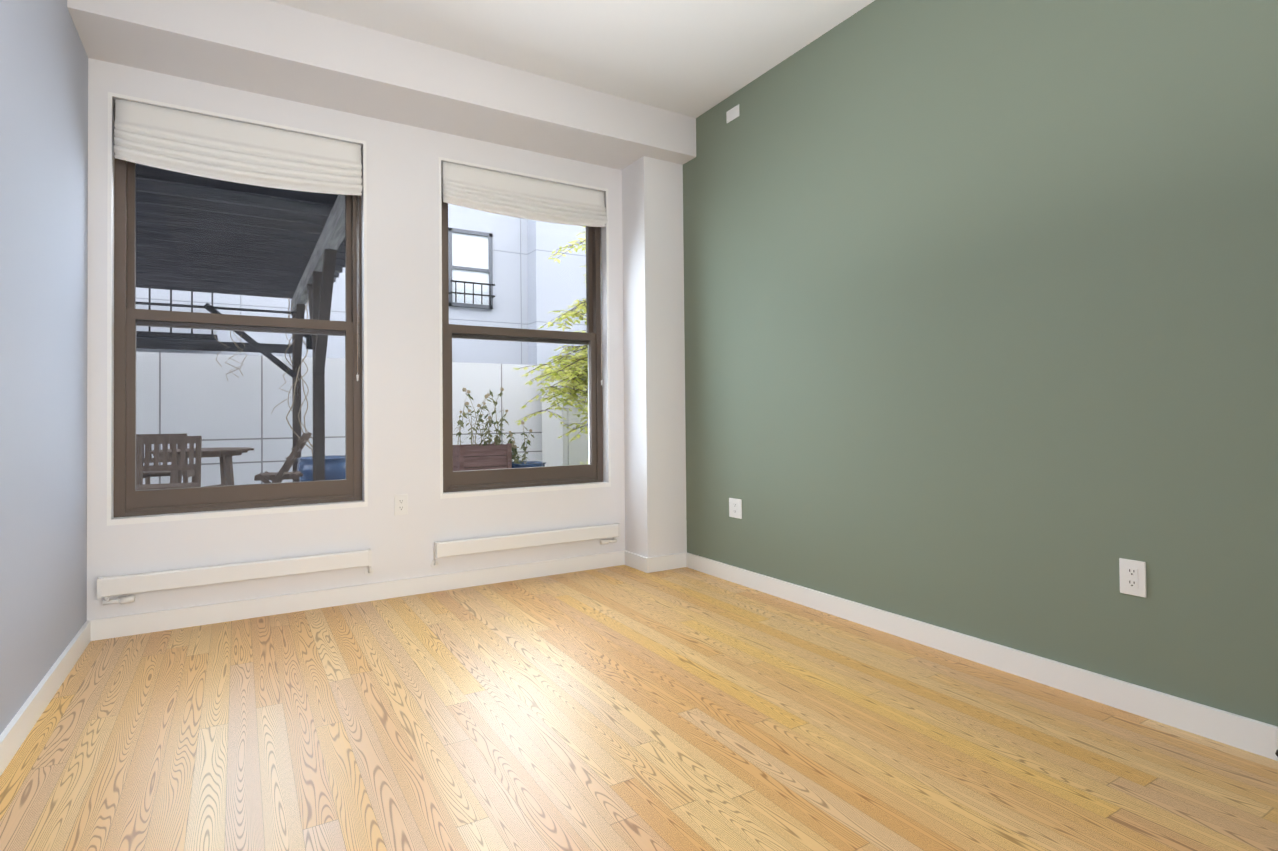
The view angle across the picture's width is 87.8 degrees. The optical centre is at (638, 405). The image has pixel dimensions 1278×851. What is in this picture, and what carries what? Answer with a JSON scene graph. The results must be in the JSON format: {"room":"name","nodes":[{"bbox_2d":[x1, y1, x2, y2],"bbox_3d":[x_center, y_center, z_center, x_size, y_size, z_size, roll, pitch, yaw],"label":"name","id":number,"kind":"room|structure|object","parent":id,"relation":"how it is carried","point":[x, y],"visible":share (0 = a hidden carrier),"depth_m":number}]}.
{"room":"empty bedroom","nodes":[
{"label":"empty bedroom","id":0,"kind":"room"},
{"bbox_2d":[0,0,87,734],"bbox_3d":[-1.338,-0.395,0.747,0.300,3.140,6.013,0,-1,-31],"label":"wall","id":1,"kind":"structure","parent":0,"point":[43,289],"depth_m":2.40},
{"bbox_2d":[0,619,95,775],"bbox_3d":[-1.189,1.007,0.807,0.017,0.095,5.413,0,-1,-31],"label":"baseboard","id":2,"kind":"structure","parent":1,"relation":"attached to","point":[15,733],"depth_m":2.35},
{"bbox_2d":[87,58,624,619],"bbox_3d":[-1.301,-0.345,4.105,3.236,3.140,0.300,0,-1,-31],"label":"wall","id":3,"kind":"structure","parent":0,"point":[403,408],"depth_m":3.83},
{"bbox_2d":[97,549,373,604],"bbox_3d":[-2.018,0.885,3.436,1.223,0.158,0.068,0,-1,-31],"label":"radiator","id":4,"kind":"object","parent":3,"relation":"attached to","point":[107,587],"visible":1,"depth_m":3.35},
{"bbox_2d":[107,92,367,525],"bbox_3d":[-2.069,-0.470,3.515,1.164,2.082,0.091,0,-1,-31],"label":"window frame","id":5,"kind":"structure","parent":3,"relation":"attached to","point":[215,514],"depth_m":3.36},
{"bbox_2d":[114,118,361,517],"bbox_3d":[-2.111,-0.468,3.586,1.132,2.050,0.106,0,-1,-31],"label":"window","id":6,"kind":"structure","parent":3,"relation":"in","point":[129,498],"depth_m":3.47},
{"bbox_2d":[114,99,362,380],"bbox_3d":[-2.052,-0.817,3.487,1.108,1.349,0.119,0,-1,-31],"label":"blind","id":7,"kind":"object","parent":6,"relation":"attached to","point":[197,144],"visible":1,"depth_m":3.45},
{"bbox_2d":[96,550,631,639],"bbox_3d":[-1.327,1.054,3.875,2.891,0.095,0.017,0,-1,-31],"label":"baseboard","id":8,"kind":"structure","parent":3,"relation":"attached to","point":[134,624],"depth_m":3.66},
{"bbox_2d":[394,494,407,515],"bbox_3d":[-1.383,0.574,3.858,0.074,0.120,0.010,0,-1,-31],"label":"electrical outlet","id":9,"kind":"object","parent":3,"relation":"attached to","point":[400,504],"visible":1,"depth_m":3.85},
{"bbox_2d":[441,177,602,491],"bbox_3d":[-0.766,-0.472,4.398,1.130,2.028,0.106,0,-1,-31],"label":"window","id":10,"kind":"structure","parent":3,"relation":"in","point":[487,479],"depth_m":4.39},
{"bbox_2d":[441,162,607,384],"bbox_3d":[-0.707,-0.814,4.299,1.106,1.341,0.119,0,-1,-31],"label":"blind","id":11,"kind":"object","parent":10,"relation":"attached to","point":[505,194],"visible":1,"depth_m":4.27},
{"bbox_2d":[438,157,610,498],"bbox_3d":[-0.724,-0.473,4.327,1.162,2.060,0.091,0,-1,-31],"label":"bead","id":12,"kind":"object","parent":3,"relation":"attached to","point":[444,495],"visible":0.98,"depth_m":4.20},
{"bbox_2d":[431,523,620,567],"bbox_3d":[-0.682,0.884,4.243,1.261,0.158,0.068,0,-1,-31],"label":"radiator","id":13,"kind":"object","parent":3,"relation":"attached to","point":[486,544],"visible":1,"depth_m":4.18},
{"bbox_2d":[268,0,874,117],"bbox_3d":[0.159,-2.091,1.686,3.836,0.250,6.013,0,-1,-31],"label":"ceiling","id":14,"kind":"structure","parent":0,"point":[694,58],"depth_m":3.46},
{"bbox_2d":[67,0,695,169],"bbox_3d":[-1.120,-1.792,3.804,3.236,0.260,0.455,0,-1,-31],"label":"soffit","id":15,"kind":"structure","parent":14,"relation":"attached to","point":[270,48],"depth_m":3.48},
{"bbox_2d":[0,565,1277,850],"bbox_3d":[0.190,1.113,1.638,3.236,0.120,5.413,0,-1,-31],"label":"floor","id":16,"kind":"structure","parent":0,"point":[622,707],"depth_m":2.09},
{"bbox_2d":[622,156,686,557],"bbox_3d":[0.104,-0.281,4.605,0.315,2.760,0.295,0,-1,-31],"label":"column","id":17,"kind":"structure","parent":16,"relation":"on","point":[654,365],"depth_m":4.49},
{"bbox_2d":[640,553,683,572],"bbox_3d":[0.179,1.048,4.440,0.306,0.095,0.017,0,-1,-31],"label":"baseboard","id":18,"kind":"structure","parent":17,"relation":"attached to","point":[673,561],"depth_m":4.42},
{"bbox_2d":[683,0,1277,726],"bbox_3d":[1.689,-0.397,2.575,0.300,3.140,6.013,0,-1,-31],"label":"wall","id":19,"kind":"structure","parent":0,"point":[981,318],"depth_m":2.64},
{"bbox_2d":[726,104,738,122],"bbox_3d":[0.582,-1.809,4.113,0.008,0.072,0.120,0,-1,-31],"label":"electrical outlet","id":20,"kind":"object","parent":19,"relation":"attached to","point":[732,114],"visible":1,"depth_m":4.11},
{"bbox_2d":[729,498,741,518],"bbox_3d":[0.594,0.630,4.093,0.010,0.118,0.118,0,-1,-31],"label":"electrical outlet","id":21,"kind":"object","parent":19,"relation":"attached to","point":[735,508],"visible":1,"depth_m":4.08},
{"bbox_2d":[684,552,1277,760],"bbox_3d":[1.644,1.002,2.345,0.017,0.095,5.118,0,-1,-31],"label":"baseboard","id":22,"kind":"structure","parent":19,"relation":"attached to","point":[1246,734],"depth_m":2.53},
{"bbox_2d":[1119,558,1146,597],"bbox_3d":[1.691,0.588,2.276,0.010,0.120,0.078,0,-1,-31],"label":"electrical outlet","id":23,"kind":"object","parent":19,"relation":"attached to","point":[1132,573],"visible":1,"depth_m":2.27},
{"label":"outside","id":24,"kind":"structure","parent":0,"visible":0},
{"bbox_3d":[-3.175,1.285,9.884,24.000,0.150,11.587,0,-1,-31],"label":"ground","id":25,"kind":"structure","parent":24,"visible":0},
{"bbox_2d":[136,433,194,483],"bbox_3d":[-5.479,0.760,7.690,0.500,0.884,0.520,0,-1,-23],"label":"chair","id":26,"kind":"object","parent":25,"relation":"on","point":[190,473],"depth_m":7.55},
{"bbox_2d":[136,436,201,489],"bbox_3d":[-4.348,0.724,6.071,0.500,0.884,0.520,0,-1,-23],"label":"chair","id":27,"kind":"object","parent":25,"relation":"on","point":[167,440],"depth_m":6.25},
{"bbox_2d":[150,447,253,486],"bbox_3d":[-4.652,0.823,7.066,0.958,0.722,0.932,0,-1,-31],"label":"patio table","id":28,"kind":"object","parent":25,"relation":"on","point":[176,477],"depth_m":7.01},
{"bbox_2d":[136,163,344,481],"bbox_3d":[-5.150,-0.336,5.665,5.060,3.004,6.325,0,-1,-31],"label":"pergola","id":29,"kind":"object","parent":25,"relation":"on","point":[265,229],"depth_m":6.49},
{"bbox_2d":[254,432,311,483],"bbox_3d":[-3.788,0.736,7.064,0.575,0.907,0.462,0,-1,-21],"label":"folding chair","id":30,"kind":"object","parent":25,"relation":"on","point":[291,458],"depth_m":6.92},
{"bbox_2d":[297,455,345,481],"bbox_3d":[-4.234,0.947,8.987,0.710,0.520,0.710,0,-1,-31],"label":"pot","id":31,"kind":"object","parent":25,"relation":"on","point":[336,462],"depth_m":8.72},
{"bbox_2d":[136,352,552,486],"bbox_3d":[-3.808,0.247,10.930,24.000,1.970,0.220,0,-1,-31],"label":"fence","id":32,"kind":"object","parent":25,"relation":"on","point":[241,385],"depth_m":9.74},
{"bbox_2d":[136,203,586,364],"bbox_3d":[-4.771,-6.236,12.517,24.000,15.000,1.700,0,-1,-31],"label":"building","id":33,"kind":"structure","parent":25,"relation":"on","point":[483,222],"depth_m":13.29},
{"bbox_2d":[453,388,511,470],"bbox_3d":[-2.027,0.474,8.448,0.672,1.407,0.550,0,-1,-31],"label":"planter box","id":34,"kind":"object","parent":25,"relation":"on","point":[496,457],"depth_m":8.32},
{"bbox_2d":[506,421,545,467],"bbox_3d":[-1.521,0.691,8.808,0.580,0.974,0.580,0,-1,-31],"label":"pot","id":35,"kind":"object","parent":25,"relation":"on","point":[528,463],"depth_m":8.70},
{"bbox_2d":[512,226,587,442],"bbox_3d":[-0.182,-1.036,9.475,3.290,4.425,3.043,0,-1,-31],"label":"tree","id":36,"kind":"object","parent":25,"relation":"on","point":[566,364],"depth_m":9.14},
{"bbox_2d":[539,362,588,466],"bbox_3d":[-0.924,0.191,11.735,1.450,2.050,0.945,0,-1,-31],"label":"shed","id":37,"kind":"object","parent":25,"relation":"on","point":[575,453],"depth_m":11.20}
]}

